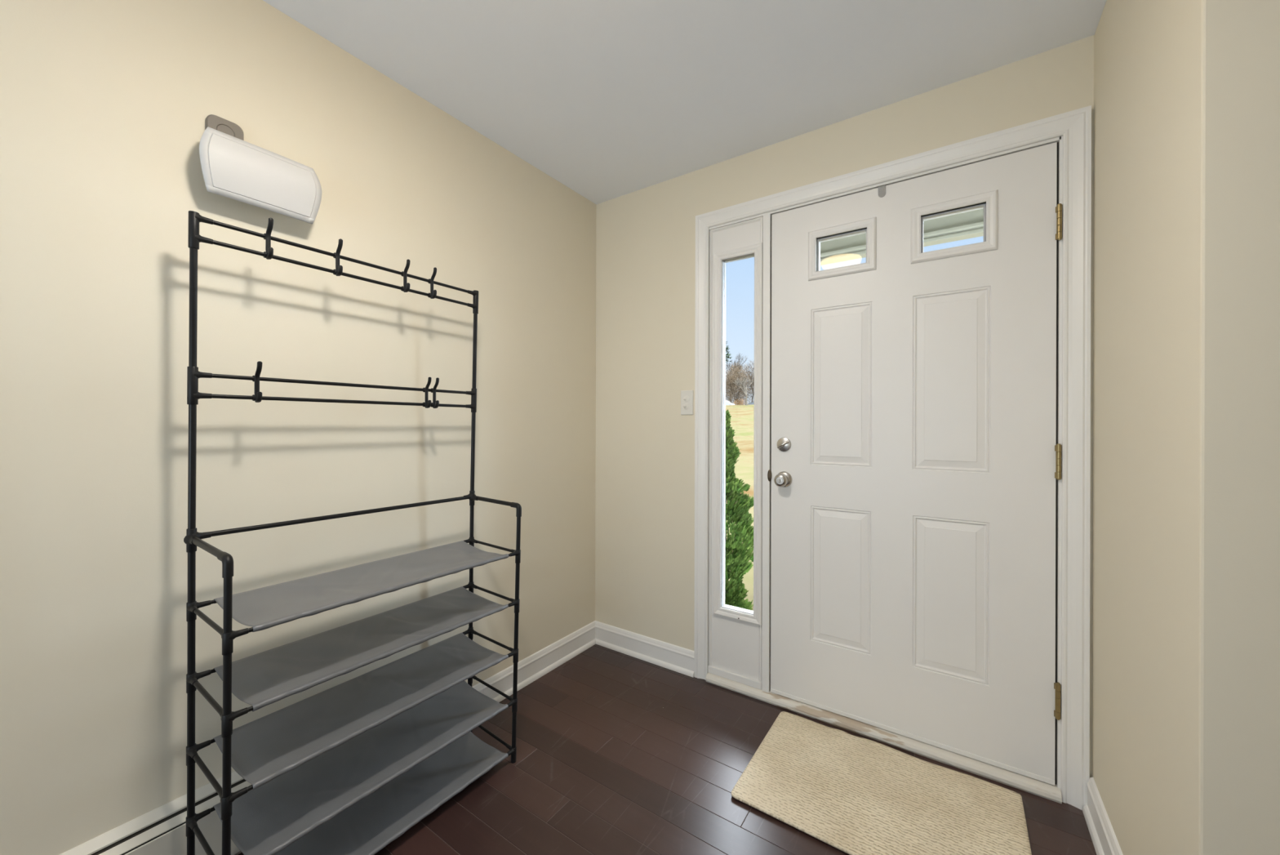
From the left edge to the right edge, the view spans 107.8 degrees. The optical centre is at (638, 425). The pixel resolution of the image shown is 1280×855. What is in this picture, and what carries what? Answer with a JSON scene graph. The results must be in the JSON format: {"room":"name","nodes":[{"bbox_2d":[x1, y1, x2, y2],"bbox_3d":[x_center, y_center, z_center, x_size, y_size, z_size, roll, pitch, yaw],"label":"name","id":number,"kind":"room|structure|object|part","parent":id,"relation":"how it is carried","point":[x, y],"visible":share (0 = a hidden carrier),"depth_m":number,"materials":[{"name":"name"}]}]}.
{"room":"entryway","nodes":[
{"label":"entryway","id":0,"kind":"room"},
{"bbox_2d":[0,0,595,854],"bbox_3d":[-1.701,0.030,0.513,0.140,2.463,5.280,0,0,34],"label":"wall","id":1,"kind":"structure","parent":0,"point":[105,105],"depth_m":1.24,"materials":[{"name":"beige paint"}]},
{"bbox_2d":[59,770,252,854],"bbox_3d":[-1.765,1.056,0.252,0.054,0.232,3.699,0,0,34],"label":"baseboard heater","id":2,"kind":"object","parent":1,"relation":"attached to","point":[162,830],"visible":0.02,"depth_m":1.14,"materials":[{"name":"white metal"}]},
{"bbox_3d":[-1.755,1.065,0.243,0.022,0.162,3.687,0,0,34],"label":"panel","id":3,"kind":"part","parent":2,"relation":"part of","materials":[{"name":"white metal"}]},
{"bbox_2d":[199,114,321,223],"bbox_3d":[-1.041,-0.703,1.288,0.074,0.224,0.270,0,0,34],"label":"door chime","id":4,"kind":"structure","parent":1,"relation":"attached to","point":[233,167],"depth_m":1.25,"materials":[{"name":"white plastic"}]},
{"bbox_3d":[-1.105,-0.743,1.248,0.013,0.146,0.077,0,0,34],"label":"bracket plate","id":5,"kind":"part","parent":4,"relation":"part of","materials":[{"name":"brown plastic"}]},
{"bbox_2d":[471,620,595,702],"bbox_3d":[-0.482,1.117,2.159,0.024,0.112,0.905,0,0,34],"label":"baseboard","id":6,"kind":"structure","parent":1,"relation":"attached to","point":[537,664],"depth_m":2.19,"materials":[{"name":"white paint"}]},
{"bbox_2d":[238,644,1096,854],"bbox_3d":[0.245,1.183,-0.834,4.719,0.012,5.089,0,0,34],"label":"floor","id":7,"kind":"structure","parent":0,"point":[467,834],"depth_m":1.53,"materials":[{"name":"brown wood"}]},
{"bbox_2d":[183,210,521,854],"bbox_3d":[-0.750,0.318,1.383,0.284,1.711,0.827,0,0,34],"label":"shoe rack","id":8,"kind":"object","parent":7,"relation":"on","point":[348,767],"visible":1,"depth_m":1.29,"materials":[{"name":"black"}]},
{"bbox_3d":[-0.852,0.270,1.445,0.013,0.016,0.786,0,0,34],"label":"rail","id":9,"kind":"part","parent":8,"relation":"part of","materials":[{"name":"black metal"}]},
{"bbox_3d":[-0.845,-0.071,1.440,0.010,0.010,0.786,0,0,34],"label":"hanging rail","id":10,"kind":"part","parent":8,"relation":"part of","materials":[{"name":"black metal"}]},
{"bbox_3d":[-0.844,-0.121,1.440,0.010,0.010,0.786,0,0,34],"label":"hanging rail","id":11,"kind":"part","parent":8,"relation":"part of","materials":[{"name":"black metal"}]},
{"bbox_3d":[-0.837,-0.447,1.435,0.010,0.010,0.785,0,0,35],"label":"hanging rail","id":12,"kind":"part","parent":8,"relation":"part of","materials":[{"name":"black metal"}]},
{"bbox_3d":[-0.836,-0.495,1.435,0.010,0.010,0.785,0,0,35],"label":"hanging rail","id":13,"kind":"part","parent":8,"relation":"part of","materials":[{"name":"black metal"}]},
{"bbox_3d":[-0.652,0.795,1.314,0.009,0.009,0.785,0,0,34],"label":"shelf rail","id":14,"kind":"part","parent":8,"relation":"part of","materials":[{"name":"black"}]},
{"bbox_3d":[-0.650,0.622,1.316,0.009,0.009,0.789,0,0,34],"label":"shelf rail","id":15,"kind":"part","parent":8,"relation":"part of","materials":[{"name":"black"}]},
{"bbox_3d":[-0.649,0.449,1.318,0.009,0.009,0.793,0,0,34],"label":"shelf rail","id":16,"kind":"part","parent":8,"relation":"part of","materials":[{"name":"black"}]},
{"bbox_2d":[731,711,1031,854],"bbox_3d":[0.748,1.166,1.475,0.760,0.013,0.536,0,0,34],"label":"door mat","id":17,"kind":"object","parent":7,"relation":"on","point":[855,795],"visible":1,"depth_m":1.46,"materials":[{"name":"beige fabric"}]},
{"bbox_2d":[262,0,1106,204],"bbox_3d":[0.260,-1.256,-0.823,4.880,0.120,5.280,0,0,34],"label":"ceiling","id":18,"kind":"structure","parent":0,"point":[609,100],"depth_m":1.53,"materials":[{"name":"white paint"}]},
{"bbox_2d":[595,35,1093,777],"bbox_3d":[0.700,0.035,1.986,2.167,2.463,0.140,0,0,34],"label":"wall","id":19,"kind":"structure","parent":0,"point":[646,237],"depth_m":2.26,"materials":[{"name":"beige paint"}]},
{"bbox_2d":[595,620,693,676],"bbox_3d":[0.008,1.119,2.358,0.610,0.112,0.024,0,0,34],"label":"baseboard","id":20,"kind":"structure","parent":19,"relation":"attached to","point":[676,658],"depth_m":2.33,"materials":[{"name":"white paint"}]},
{"bbox_2d":[680,390,693,414],"bbox_3d":[0.226,-0.107,2.214,0.066,0.116,0.018,0,0,34],"label":"light switch","id":21,"kind":"object","parent":19,"relation":"attached to","point":[686,396],"visible":1,"depth_m":2.21,"materials":[{"name":"white plastic"}]},
{"bbox_2d":[707,216,763,689],"bbox_3d":[0.438,0.120,2.100,0.255,2.047,0.057,0,0,34],"label":"window","id":22,"kind":"structure","parent":19,"relation":"in","point":[735,633],"depth_m":2.11,"materials":[{"name":"white paint"}]},
{"bbox_3d":[0.451,0.039,2.095,0.150,1.574,0.004,0,0,34],"label":"pane","id":23,"kind":"part","parent":22,"relation":"part of","materials":[{"name":"clear glass"}]},
{"bbox_2d":[705,671,1062,804],"bbox_3d":[0.871,1.204,1.883,1.220,0.126,0.217,0,0,34],"label":"door sill","id":24,"kind":"structure","parent":19,"relation":"attached to","point":[1037,787],"depth_m":1.70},
{"bbox_2d":[693,105,1091,809],"bbox_3d":[0.862,0.102,1.865,1.346,2.151,0.158,0,0,34],"label":"door frame","id":25,"kind":"structure","parent":19,"relation":"attached to","point":[1071,131],"depth_m":1.47,"materials":[{"name":"white paint"}]},
{"bbox_3d":[0.557,0.215,1.993,0.018,0.052,0.002,0,0,34],"label":"strike plate","id":26,"kind":"part","parent":25,"relation":"part of","materials":[{"name":"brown metal"}]},
{"bbox_2d":[770,142,1062,785],"bbox_3d":[0.942,0.121,1.723,0.927,2.037,0.110,0,0,34],"label":"door","id":27,"kind":"structure","parent":19,"relation":"in","point":[916,453],"depth_m":1.68,"materials":[{"name":"white paint"}]},
{"bbox_3d":[0.591,0.227,1.934,0.055,0.055,0.050,0,0,34],"label":"knob","id":28,"kind":"part","parent":27,"relation":"part of","materials":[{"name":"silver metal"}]},
{"bbox_3d":[0.799,-0.688,1.841,0.249,0.199,0.030,0,0,34],"label":"lite frame","id":29,"kind":"part","parent":27,"relation":"part of","materials":[{"name":"white paint"}]},
{"bbox_2d":[878,184,885,197],"bbox_3d":[0.927,-0.878,1.774,0.025,0.042,0.048,0,0,34],"label":"hook","id":30,"kind":"object","parent":27,"relation":"attached to","point":[882,189],"visible":0.97,"depth_m":1.75,"materials":[{"name":"grey metal"}]},
{"bbox_3d":[1.099,-0.687,1.636,0.252,0.199,0.030,0,0,34],"label":"lite frame","id":31,"kind":"part","parent":27,"relation":"part of","materials":[{"name":"white paint"}]},
{"bbox_2d":[820,208,983,265],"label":"windows","id":32,"kind":"structure","parent":0,"point":[969,224],"depth_m":2.87,"materials":[{"name":"clear glass"}]},
{"bbox_2d":[1091,0,1279,854],"bbox_3d":[2.358,0.040,0.389,2.773,2.463,0.909,0,0,34],"label":"wall","id":33,"kind":"structure","parent":0,"point":[1185,724],"depth_m":0.84,"materials":[{"name":"beige paint"}]},
{"bbox_2d":[1082,777,1123,854],"bbox_3d":[1.156,1.122,1.112,0.024,0.112,0.750,0,0,34],"label":"baseboard","id":34,"kind":"structure","parent":33,"relation":"attached to","point":[1104,838],"depth_m":1.30,"materials":[{"name":"white paint"}]},
{"label":"outside","id":35,"kind":"structure","parent":0,"visible":0},
{"bbox_2d":[725,404,754,610],"bbox_3d":[6.949,-0.288,21.936,130.000,3.256,39.859,0,0,34],"label":"lawn","id":36,"kind":"structure","parent":35,"point":[742,419],"depth_m":12.47,"materials":[{"name":"beige plant"}]},
{"bbox_2d":[725,339,731,362],"bbox_3d":[7.043,-5.324,41.172,2.514,7.575,2.490,0,0,11],"label":"pine tree","id":37,"kind":"object","parent":36,"relation":"on","point":[726,348],"visible":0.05,"depth_m":40.88,"materials":[{"name":"green plant"}]},
{"bbox_2d":[724,409,753,609],"bbox_3d":[0.602,0.620,3.312,0.638,1.470,0.598,0,0,0],"label":"evergreen shrub","id":38,"kind":"object","parent":36,"relation":"on","point":[737,515],"visible":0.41,"depth_m":3.20,"materials":[{"name":"green plant"}]},
{"bbox_3d":[0.601,0.716,3.300,0.046,1.280,0.046,0,0,12],"label":"stem","id":39,"kind":"part","parent":38,"relation":"part of","materials":[{"name":"plant"}]},
{"bbox_2d":[733,377,752,404],"bbox_3d":[9.462,-3.119,42.932,1.657,2.747,1.559,0,0,-23],"label":"tree","id":40,"kind":"object","parent":36,"relation":"on","point":[744,387],"visible":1,"depth_m":42.64,"materials":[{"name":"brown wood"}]},
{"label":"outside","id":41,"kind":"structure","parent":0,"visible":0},
{"bbox_3d":[41.095,-2.795,79.060,234.000,1.740,87.000,0,0,34],"label":"verge","id":42,"kind":"object","parent":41,"visible":0},
{"bbox_2d":[725,364,734,400],"bbox_3d":[16.307,-7.407,91.744,5.531,9.354,5.307,0,0,43],"label":"tree","id":43,"kind":"object","parent":42,"relation":"on","point":[726,382],"visible":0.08,"depth_m":91.46,"materials":[{"name":"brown plant"}]},
{"bbox_2d":[725,400,734,404],"bbox_3d":[12.854,-3.177,73.514,4.281,1.449,1.720,0,0,34],"label":"parked car","id":44,"kind":"object","parent":42,"relation":"on","point":[727,402],"visible":0.09,"depth_m":72.06,"materials":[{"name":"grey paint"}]},
{"bbox_2d":[725,364,746,403],"bbox_3d":[17.114,-6.822,82.648,4.952,8.474,4.782,0,0,-2],"label":"tree","id":45,"kind":"object","parent":42,"relation":"on","point":[731,380],"visible":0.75,"depth_m":82.34,"materials":[{"name":"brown plant"}]},
{"bbox_2d":[725,353,747,402],"bbox_3d":[23.538,-10.538,116.230,6.757,14.721,7.328,0,0,6],"label":"bare tree","id":46,"kind":"object","parent":42,"relation":"on","point":[739,358],"visible":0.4,"depth_m":114.29,"materials":[{"name":"brown plant"}]},
{"bbox_2d":[725,360,751,404],"bbox_3d":[20.561,-8.233,97.309,6.096,10.744,6.353,0,0,-42],"label":"tree","id":47,"kind":"object","parent":42,"relation":"on","point":[735,367],"visible":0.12,"depth_m":96.85,"materials":[{"name":"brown plant"}]},
{"bbox_2d":[733,398,745,404],"bbox_3d":[16.413,-3.457,75.312,2.699,2.081,2.821,0,0,31],"label":"bush","id":48,"kind":"object","parent":42,"relation":"on","point":[735,402],"visible":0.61,"depth_m":75.14,"materials":[{"name":"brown plant"}]},
{"bbox_2d":[740,360,754,402],"bbox_3d":[21.451,-7.709,88.265,5.668,9.989,5.906,0,0,-4],"label":"tree","id":49,"kind":"object","parent":42,"relation":"on","point":[750,377],"visible":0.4,"depth_m":87.86,"materials":[{"name":"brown plant"}]}
]}

